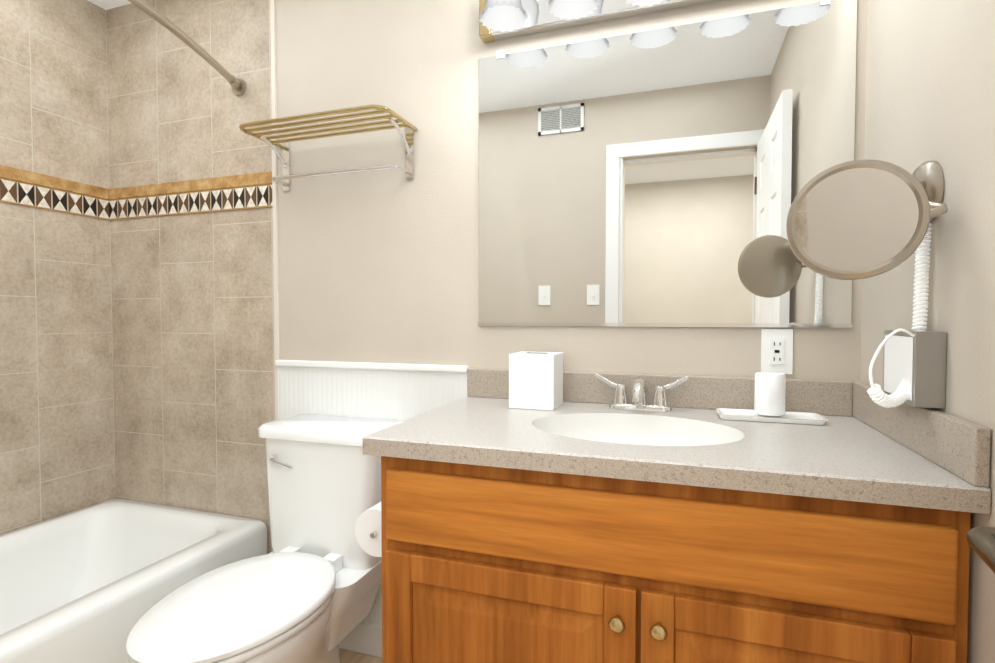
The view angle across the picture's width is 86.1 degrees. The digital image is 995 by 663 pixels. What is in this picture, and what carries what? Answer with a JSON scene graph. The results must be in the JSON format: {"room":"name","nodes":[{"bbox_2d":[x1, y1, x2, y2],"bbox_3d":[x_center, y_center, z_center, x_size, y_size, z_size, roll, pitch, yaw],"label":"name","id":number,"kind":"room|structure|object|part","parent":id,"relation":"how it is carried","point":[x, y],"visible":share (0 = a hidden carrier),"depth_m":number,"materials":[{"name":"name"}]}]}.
{"room":"bathroom","nodes":[
{"label":"bathroom","id":0,"kind":"room"},
{"bbox_2d":[0,0,114,534],"bbox_3d":[-1.887,-0.086,1.490,0.120,2.392,1.520,1,2,19],"label":"wall","id":1,"kind":"structure","parent":0,"point":[57,456],"depth_m":1.99,"materials":[{"name":"tile"}]},
{"bbox_2d":[0,178,108,219],"bbox_3d":[-1.828,-0.476,1.456,0.006,0.081,1.514,1,2,19],"label":"tile border","id":2,"kind":"object","parent":1,"relation":"attached to","point":[26,194],"depth_m":1.98,"materials":[{"name":"multicoloured tile"}]},
{"bbox_2d":[0,165,271,199],"bbox_3d":[-1.438,-0.535,1.325,0.828,0.044,1.520,1,2,19],"label":"tile border","id":3,"kind":"object","parent":1,"relation":"attached to","point":[39,179],"depth_m":2.00,"materials":[{"name":"orange tile"}]},
{"bbox_2d":[88,0,130,9],"bbox_3d":[-0.572,-1.266,-0.024,3.563,0.050,3.720,1,2,19],"label":"ceiling","id":4,"kind":"structure","parent":0,"point":[107,4],"depth_m":2.11,"materials":[{"name":"white paint"}]},
{"bbox_2d":[339,648,381,662],"bbox_3d":[-0.572,1.175,0.043,3.563,0.050,3.720,1,2,19],"label":"floor","id":5,"kind":"structure","parent":0,"point":[347,656],"depth_m":1.80,"materials":[{"name":"brown tile"}]},
{"bbox_2d":[0,499,267,662],"bbox_3d":[-1.455,0.911,1.371,0.787,0.405,1.512,1,2,19],"label":"bathtub","id":6,"kind":"object","parent":5,"relation":"on","point":[95,583],"visible":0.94,"depth_m":1.83,"materials":[{"name":"white ceramic"}]},
{"bbox_2d":[126,414,402,662],"bbox_3d":[-0.605,0.704,1.456,0.428,0.815,0.764,1,2,19],"label":"toilet","id":7,"kind":"object","parent":5,"relation":"on","point":[305,590],"visible":0.94,"depth_m":1.51,"materials":[{"name":"white ceramic"}]},
{"bbox_3d":[-0.643,0.700,1.343,0.390,0.020,0.522,1,2,19],"label":"seat","id":8,"kind":"part","parent":7,"relation":"part of","materials":[{"name":"white plastic"}]},
{"bbox_3d":[-0.640,0.685,1.353,0.396,0.046,0.548,1,2,19],"label":"seat lid","id":9,"kind":"part","parent":7,"relation":"part of","materials":[{"name":"white plastic"}]},
{"bbox_3d":[-0.656,0.396,1.618,0.099,0.034,0.032,1,2,19],"label":"flush lever","id":10,"kind":"part","parent":7,"relation":"part of","materials":[{"name":"silver metal"}]},
{"bbox_3d":[-0.622,0.911,1.412,0.378,0.402,0.646,1,2,19],"label":"bowl","id":11,"kind":"part","parent":7,"relation":"part of","materials":[{"name":"white ceramic"}]},
{"bbox_3d":[-0.520,0.514,1.701,0.400,0.370,0.210,1,2,19],"label":"tank","id":12,"kind":"part","parent":7,"relation":"part of","materials":[{"name":"white ceramic"}]},
{"bbox_3d":[-0.520,0.309,1.695,0.428,0.040,0.236,1,2,19],"label":"tank lid","id":13,"kind":"part","parent":7,"relation":"part of","materials":[{"name":"white ceramic"}]},
{"bbox_2d":[355,368,990,662],"bbox_3d":[0.268,0.619,1.254,1.157,0.995,0.616,1,2,19],"label":"bathroom vanity","id":14,"kind":"object","parent":5,"relation":"on","point":[616,518],"visible":1,"depth_m":0.98,"materials":[{"name":"brown wood"}]},
{"bbox_3d":[0.010,0.735,1.064,0.516,0.537,0.020,1,2,19],"label":"cabinet door","id":15,"kind":"part","parent":14,"relation":"part of","materials":[{"name":"brown wood"}]},
{"bbox_2d":[509,351,562,410],"bbox_3d":[0.110,0.135,1.499,0.125,0.148,0.125,1,2,19],"label":"tissue box cover","id":16,"kind":"object","parent":14,"relation":"on","point":[535,380],"visible":1,"depth_m":1.44,"materials":[{"name":"white plastic"}]},
{"bbox_2d":[595,373,688,412],"bbox_3d":[0.371,0.165,1.398,0.250,0.095,0.146,1,2,19],"label":"faucet","id":17,"kind":"object","parent":14,"relation":"on","point":[620,404],"depth_m":1.41,"materials":[{"name":"silver metal"}]},
{"bbox_3d":[0.234,0.371,0.978,0.991,0.150,0.020,1,2,19],"label":"false drawer","id":18,"kind":"part","parent":14,"relation":"part of","materials":[{"name":"brown wood"}]},
{"bbox_2d":[716,408,827,424],"bbox_3d":[0.666,0.208,1.309,0.236,0.011,0.112,1,2,19],"label":"tray","id":19,"kind":"object","parent":14,"relation":"on","point":[786,417],"visible":1,"depth_m":1.29,"materials":[{"name":"white ceramic"}]},
{"bbox_2d":[754,372,785,415],"bbox_3d":[0.668,0.152,1.307,0.068,0.100,0.068,1,2,19],"label":"cup","id":20,"kind":"object","parent":19,"relation":"on","point":[769,393],"visible":1,"depth_m":1.28,"materials":[{"name":"white paper"}]},
{"bbox_3d":[0.483,0.740,0.903,0.466,0.537,0.020,1,2,19],"label":"cabinet door","id":21,"kind":"part","parent":14,"relation":"part of","materials":[{"name":"brown wood"}]},
{"bbox_2d":[276,0,867,381],"bbox_3d":[0.139,-0.091,1.668,1.923,2.392,0.120,1,2,19],"label":"wall","id":22,"kind":"structure","parent":0,"point":[379,266],"depth_m":1.73,"materials":[{"name":"beige paint"}]},
{"bbox_2d":[106,0,274,553],"bbox_3d":[-1.226,-0.104,2.131,0.960,2.392,0.120,1,2,19],"label":"wall tile","id":23,"kind":"structure","parent":22,"relation":"attached to","point":[192,298],"depth_m":2.05,"materials":[{"name":"tile"}]},
{"bbox_2d":[128,0,245,95],"bbox_3d":[-1.109,-0.873,1.205,0.223,0.060,1.517,1,2,19],"label":"rail","id":24,"kind":"object","parent":23,"relation":"attached to","point":[238,85],"visible":1,"depth_m":1.63,"materials":[{"name":"silver metal"}]},
{"bbox_2d":[109,184,271,219],"bbox_3d":[-1.195,-0.492,2.044,0.828,0.081,0.006,1,2,19],"label":"tile border","id":25,"kind":"object","parent":23,"relation":"attached to","point":[240,198],"depth_m":2.03,"materials":[{"name":"multicoloured tile"}]},
{"bbox_2d":[270,0,279,419],"bbox_3d":[-0.796,-0.098,1.917,0.016,2.392,0.009,1,2,19],"label":"trim","id":26,"kind":"structure","parent":22,"relation":"attached to","point":[274,173],"depth_m":1.90,"materials":[{"name":"beige"}]},
{"bbox_2d":[239,105,416,190],"bbox_3d":[-0.551,-0.579,1.710,0.546,0.170,0.218,1,2,19],"label":"shelf rack","id":27,"kind":"object","parent":22,"relation":"attached to","point":[407,140],"visible":1,"depth_m":1.70,"materials":[{"name":"gold metal"}]},
{"bbox_2d":[338,622,381,657],"bbox_3d":[-0.432,1.049,1.819,0.756,0.105,0.022,1,2,19],"label":"baseboard","id":28,"kind":"structure","parent":22,"relation":"attached to","point":[363,638],"depth_m":1.81,"materials":[{"name":"white"}]},
{"bbox_2d":[277,366,467,625],"bbox_3d":[-0.431,0.564,1.810,0.756,0.875,0.012,1,2,19],"label":"wall","id":29,"kind":"structure","parent":22,"relation":"attached to","point":[394,394],"depth_m":1.80,"materials":[{"name":"white wood"}]},
{"bbox_2d":[275,360,468,372],"bbox_3d":[-0.442,0.116,1.794,0.736,0.022,0.026,1,2,19],"label":"trim","id":30,"kind":"structure","parent":29,"relation":"on","point":[388,366],"depth_m":1.77,"materials":[{"name":"white wood"}]},
{"bbox_2d":[479,0,720,42],"bbox_3d":[0.397,-0.983,1.389,0.993,0.220,0.194,1,2,19],"label":"sconce","id":31,"kind":"object","parent":22,"relation":"attached to","point":[501,19],"visible":1,"depth_m":1.51,"materials":[{"name":"white glass"}]},
{"bbox_2d":[478,0,856,327],"bbox_3d":[0.417,-0.431,1.495,1.007,0.836,0.008,1,2,19],"label":"wall mirror","id":32,"kind":"object","parent":22,"relation":"attached to","point":[661,177],"visible":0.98,"depth_m":1.48,"materials":[{"name":"clear glass"}]},
{"bbox_2d":[761,329,792,373],"bbox_3d":[0.735,0.052,1.401,0.074,0.118,0.008,1,2,19],"label":"outlet plate","id":33,"kind":"object","parent":22,"relation":"attached to","point":[776,350],"visible":0.92,"depth_m":1.40,"materials":[{"name":"white plastic"}]},
{"bbox_2d":[860,0,994,662],"bbox_3d":[0.710,-0.060,0.545,0.120,2.392,1.640,1,2,19],"label":"wall","id":34,"kind":"structure","parent":0,"point":[930,80],"depth_m":0.90,"materials":[{"name":"beige paint"}]},
{"bbox_2d":[786,159,947,279],"bbox_3d":[0.667,-0.202,0.988,0.246,0.220,0.185,1,2,19],"label":"makeup mirror","id":35,"kind":"object","parent":34,"relation":"attached to","point":[857,219],"visible":1,"depth_m":0.94,"materials":[{"name":"silver metal"}]},
{"bbox_2d":[867,223,946,408],"bbox_3d":[0.722,-0.036,0.973,0.131,0.335,0.223,1,2,19],"label":"hair dryer","id":36,"kind":"object","parent":34,"relation":"attached to","point":[914,366],"visible":0.94,"depth_m":0.94,"materials":[{"name":"grey plastic"}]},
{"bbox_3d":[0.030,0.131,-0.022,0.713,2.040,0.124,1,2,19],"label":"door frame","id":37,"kind":"structure","parent":0,"visible":0},
{"bbox_3d":[0.505,0.119,0.264,0.035,2.025,0.710,1,2,19],"label":"door","id":38,"kind":"structure","parent":37,"relation":"attached to","visible":0},
{"bbox_2d":[966,526,994,572],"bbox_3d":[0.554,0.227,0.544,0.109,0.083,0.157,1,2,19],"label":"door handle","id":39,"kind":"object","parent":38,"relation":"attached to","point":[981,541],"depth_m":0.56,"materials":[{"name":"grey metal"}]}
]}

